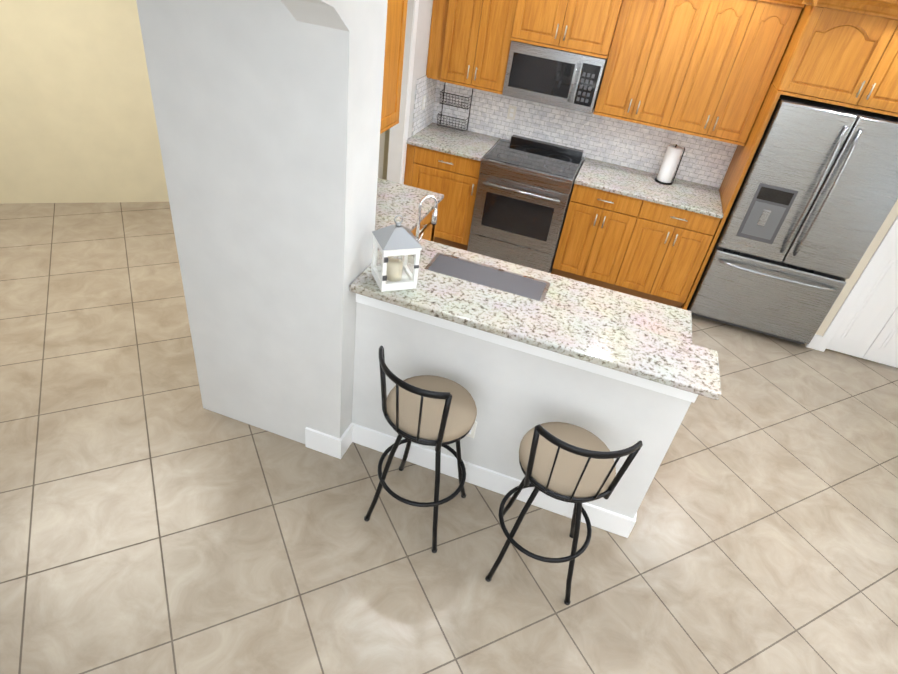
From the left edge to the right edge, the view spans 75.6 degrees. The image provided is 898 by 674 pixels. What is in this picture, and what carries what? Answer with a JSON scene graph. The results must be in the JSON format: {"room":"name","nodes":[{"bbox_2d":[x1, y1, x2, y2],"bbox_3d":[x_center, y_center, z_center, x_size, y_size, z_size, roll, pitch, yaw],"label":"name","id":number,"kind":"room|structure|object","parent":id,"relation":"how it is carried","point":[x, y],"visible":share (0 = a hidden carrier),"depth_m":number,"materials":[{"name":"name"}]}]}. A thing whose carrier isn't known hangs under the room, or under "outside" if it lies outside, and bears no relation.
{"room":"kitchen","nodes":[
{"label":"kitchen","id":0,"kind":"room"},
{"bbox_2d":[0,0,389,203],"bbox_3d":[-1.744,-3.051,4.449,7.012,4.200,0.150,-5,38,-19],"label":"wall","id":1,"kind":"structure","parent":0,"point":[78,124],"depth_m":4.73,"materials":[{"name":"beige paint"}]},
{"bbox_2d":[378,132,384,178],"bbox_3d":[-0.796,-2.159,5.419,0.366,1.878,0.288,17,36,11],"label":"hall door","id":2,"kind":"structure","parent":1,"relation":"in","point":[381,155],"depth_m":5.73,"materials":[{"name":"white wood"}]},
{"bbox_2d":[136,0,387,443],"bbox_3d":[-1.278,0.517,0.125,0.200,3.600,5.740,17,36,11],"label":"wall","id":3,"kind":"structure","parent":0,"point":[268,116],"depth_m":2.41,"materials":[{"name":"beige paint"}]},
{"bbox_2d":[387,0,432,182],"bbox_3d":[-0.623,-1.867,3.570,0.120,3.600,3.240,17,36,11],"label":"wall","id":4,"kind":"structure","parent":0,"point":[425,6],"depth_m":4.65,"materials":[{"name":"beige paint"}]},
{"bbox_2d":[380,0,407,133],"bbox_3d":[-0.504,-1.659,3.274,0.326,0.900,0.550,17,36,11],"label":"upper cabinet","id":5,"kind":"object","parent":4,"relation":"attached to","point":[396,9],"depth_m":3.40,"materials":[{"name":"brown wood"}]},
{"bbox_2d":[400,0,418,183],"bbox_3d":[-0.479,-1.532,4.428,0.016,2.100,0.900,17,36,11],"label":"trim","id":6,"kind":"structure","parent":4,"relation":"attached to","point":[410,71],"depth_m":4.58,"materials":[{"name":"white"}]},
{"bbox_2d":[422,95,425,109],"bbox_3d":[-0.216,-2.012,4.978,0.008,0.114,0.070,17,36,11],"label":"outlet","id":7,"kind":"object","parent":4,"relation":"attached to","point":[423,102],"visible":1,"depth_m":4.97,"materials":[{"name":"white plastic"}]},
{"bbox_2d":[436,0,519,95],"bbox_3d":[0.296,-2.558,4.606,0.545,1.000,0.326,17,36,11],"label":"upper cabinet","id":8,"kind":"object","parent":4,"relation":"attached to","point":[475,46],"depth_m":4.59,"materials":[{"name":"brown wood"}]},
{"bbox_2d":[508,0,623,58],"bbox_3d":[0.916,-2.486,4.375,0.746,0.492,0.375,17,36,11],"label":"upper cabinet","id":9,"kind":"object","parent":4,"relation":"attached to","point":[588,27],"depth_m":4.28,"materials":[{"name":"brown wood"}]},
{"bbox_2d":[502,41,607,113],"bbox_3d":[0.848,-2.093,4.624,0.732,0.395,0.403,17,36,11],"label":"microwave","id":10,"kind":"object","parent":9,"relation":"attached to","point":[555,77],"visible":1,"depth_m":4.49,"materials":[{"name":"grey metal"}]},
{"bbox_2d":[592,0,723,131],"bbox_3d":[1.557,-2.178,4.353,0.638,1.000,0.326,17,36,11],"label":"upper cabinet","id":11,"kind":"object","parent":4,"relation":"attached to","point":[649,76],"depth_m":4.26,"materials":[{"name":"brown wood"}]},
{"bbox_2d":[0,202,897,673],"bbox_3d":[-0.843,-0.065,4.177,8.800,0.060,13.300,17,36,11],"label":"floor","id":12,"kind":"structure","parent":0,"point":[156,516],"depth_m":2.88,"materials":[{"name":"tile"}]},
{"bbox_2d":[364,345,476,552],"bbox_3d":[-0.122,0.476,2.670,0.459,1.002,0.465,17,36,11],"label":"stool","id":13,"kind":"object","parent":12,"relation":"on","point":[438,412],"visible":1,"depth_m":2.52,"materials":[{"name":"black metal"}]},
{"bbox_2d":[415,208,437,239],"bbox_3d":[-0.533,-0.514,4.054,0.627,0.884,0.730,17,36,11],"label":"base cabinet","id":14,"kind":"object","parent":12,"relation":"on","point":[428,229],"depth_m":3.96,"materials":[{"name":"brown wood"}]},
{"bbox_2d":[375,178,443,256],"bbox_3d":[-0.561,-0.709,3.530,0.661,0.030,1.374,17,36,11],"label":"countertop","id":15,"kind":"structure","parent":14,"relation":"on","point":[393,199],"depth_m":3.79,"materials":[{"name":"white stone"}]},
{"bbox_2d":[388,236,691,343],"bbox_3d":[0.403,-0.197,3.031,1.700,0.030,0.659,17,36,11],"label":"countertop","id":16,"kind":"structure","parent":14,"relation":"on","point":[658,318],"depth_m":3.12,"materials":[{"name":"white stone"}]},
{"bbox_2d":[414,194,437,254],"bbox_3d":[-0.129,-0.611,3.160,0.100,0.349,0.116,17,36,11],"label":"faucet","id":17,"kind":"object","parent":16,"relation":"on","point":[434,214],"visible":0.71,"depth_m":3.12,"materials":[{"name":"silver metal"}]},
{"bbox_2d":[404,144,480,250],"bbox_3d":[-0.002,-1.352,5.330,0.668,0.884,0.627,17,36,11],"label":"base cabinet","id":18,"kind":"object","parent":12,"relation":"on","point":[457,178],"depth_m":4.99,"materials":[{"name":"brown wood"}]},
{"bbox_2d":[406,124,499,159],"bbox_3d":[0.051,-1.712,5.054,0.668,0.030,0.656,17,36,11],"label":"countertop","id":19,"kind":"structure","parent":18,"relation":"on","point":[434,137],"depth_m":4.98,"materials":[{"name":"white stone"}]},
{"bbox_2d":[437,82,472,130],"bbox_3d":[0.050,-2.052,5.160,0.268,0.388,0.116,17,36,11],"label":"rack","id":20,"kind":"object","parent":19,"relation":"on","point":[446,124],"visible":0.98,"depth_m":5.17,"materials":[{"name":"black metal"}]},
{"bbox_2d":[412,232,484,255],"bbox_3d":[-0.155,0.007,3.415,0.661,0.884,0.702,17,36,11],"label":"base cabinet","id":21,"kind":"object","parent":12,"relation":"on","point":[424,237],"depth_m":3.98,"materials":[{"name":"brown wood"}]},
{"bbox_2d":[467,135,583,272],"bbox_3d":[0.660,-1.147,5.110,0.760,0.975,0.721,17,36,11],"label":"range","id":22,"kind":"object","parent":12,"relation":"on","point":[524,191],"visible":0.94,"depth_m":4.86,"materials":[{"name":"grey metal"}]},
{"bbox_2d":[485,422,642,604],"bbox_3d":[0.469,0.678,2.518,0.444,1.002,0.464,17,36,11],"label":"stool","id":23,"kind":"object","parent":12,"relation":"on","point":[568,462],"visible":1,"depth_m":2.36,"materials":[{"name":"black metal"}]},
{"bbox_2d":[551,162,651,291],"bbox_3d":[1.330,-0.951,5.063,0.613,0.884,0.627,17,36,11],"label":"base cabinet","id":24,"kind":"object","parent":12,"relation":"on","point":[601,232],"depth_m":4.79,"materials":[{"name":"brown wood"}]},
{"bbox_2d":[574,156,723,219],"bbox_3d":[1.633,-1.235,4.736,1.144,0.030,0.656,17,36,11],"label":"countertop","id":25,"kind":"structure","parent":24,"relation":"on","point":[686,195],"depth_m":4.65,"materials":[{"name":"white stone"}]},
{"bbox_2d":[654,144,684,184],"bbox_3d":[1.803,-1.416,4.729,0.151,0.310,0.150,17,36,11],"label":"paper towel holder","id":26,"kind":"object","parent":25,"relation":"on","point":[673,153],"visible":1,"depth_m":4.69,"materials":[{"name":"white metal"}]},
{"bbox_2d":[622,204,723,308],"bbox_3d":[1.810,-0.806,4.967,0.653,0.884,0.627,17,36,11],"label":"base cabinet","id":27,"kind":"object","parent":12,"relation":"on","point":[675,245],"depth_m":4.68,"materials":[{"name":"brown wood"}]},
{"bbox_2d":[687,94,897,344],"bbox_3d":[2.631,-0.873,4.487,0.942,1.755,0.748,17,36,11],"label":"refrigerator","id":28,"kind":"object","parent":12,"relation":"on","point":[815,200],"visible":0.96,"depth_m":4.16,"materials":[{"name":"grey metal"}]},
{"bbox_2d":[507,105,516,119],"bbox_3d":[0.551,-1.968,5.084,0.070,0.114,0.008,17,36,11],"label":"outlet","id":29,"kind":"object","parent":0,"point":[511,112],"visible":1,"depth_m":5.08,"materials":[{"name":"white plastic"}]},
{"bbox_2d":[352,293,697,517],"bbox_3d":[0.283,0.349,2.902,1.591,1.038,0.238,17,36,11],"label":"wall","id":30,"kind":"structure","parent":0,"point":[517,390],"depth_m":2.72,"materials":[{"name":"white paint"}]},
{"bbox_2d":[466,421,476,437],"bbox_3d":[0.101,0.464,2.943,0.070,0.114,0.008,17,36,11],"label":"outlet","id":31,"kind":"object","parent":30,"relation":"attached to","point":[471,433],"visible":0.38,"depth_m":2.94,"materials":[{"name":"white plastic"}]},
{"bbox_2d":[345,423,636,537],"bbox_3d":[0.190,0.753,3.096,1.575,0.140,0.019,17,36,11],"label":"baseboard","id":32,"kind":"structure","parent":30,"relation":"attached to","point":[503,484],"depth_m":3.08,"materials":[{"name":"white wood"}]},
{"bbox_2d":[349,257,720,399],"bbox_3d":[0.363,-0.072,2.573,1.622,0.038,0.320,17,36,11],"label":"bar","id":33,"kind":"object","parent":30,"relation":"on","point":[675,363],"visible":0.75,"depth_m":2.52,"materials":[{"name":"stone"}]},
{"bbox_2d":[372,215,422,291],"bbox_3d":[-0.234,-0.388,2.565,0.178,0.329,0.178,-7,39,-21],"label":"lantern","id":34,"kind":"object","parent":33,"relation":"on","point":[396,240],"visible":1,"depth_m":2.54,"materials":[{"name":"white metal"}]},
{"bbox_2d":[805,199,897,345],"bbox_3d":[3.253,-1.267,4.096,0.110,3.000,0.580,17,36,11],"label":"wall","id":35,"kind":"structure","parent":0,"point":[892,215],"depth_m":4.31,"materials":[{"name":"beige paint"}]},
{"bbox_2d":[676,0,803,147],"bbox_3d":[2.038,-1.991,4.284,0.639,0.900,0.326,17,36,11],"label":"upper cabinet","id":36,"kind":"object","parent":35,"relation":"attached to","point":[706,84],"depth_m":4.13,"materials":[{"name":"brown wood"}]},
{"bbox_2d":[768,0,897,115],"bbox_3d":[2.801,-1.875,3.893,0.994,0.500,0.585,17,36,11],"label":"upper cabinet","id":37,"kind":"object","parent":35,"relation":"attached to","point":[844,54],"depth_m":3.71,"materials":[{"name":"brown wood"}]},
{"bbox_2d":[815,216,897,351],"bbox_3d":[3.540,-0.841,4.257,0.687,2.200,0.608,17,36,11],"label":"door frame","id":38,"kind":"structure","parent":35,"relation":"attached to","point":[884,246],"depth_m":4.35,"materials":[{"name":"white wood"}]},
{"bbox_2d":[826,236,897,367],"bbox_3d":[3.464,-0.632,4.088,0.582,2.017,0.076,17,36,11],"label":"pantry door","id":39,"kind":"structure","parent":35,"relation":"in","point":[868,329],"depth_m":4.50,"materials":[{"name":"white wood"}]}
]}

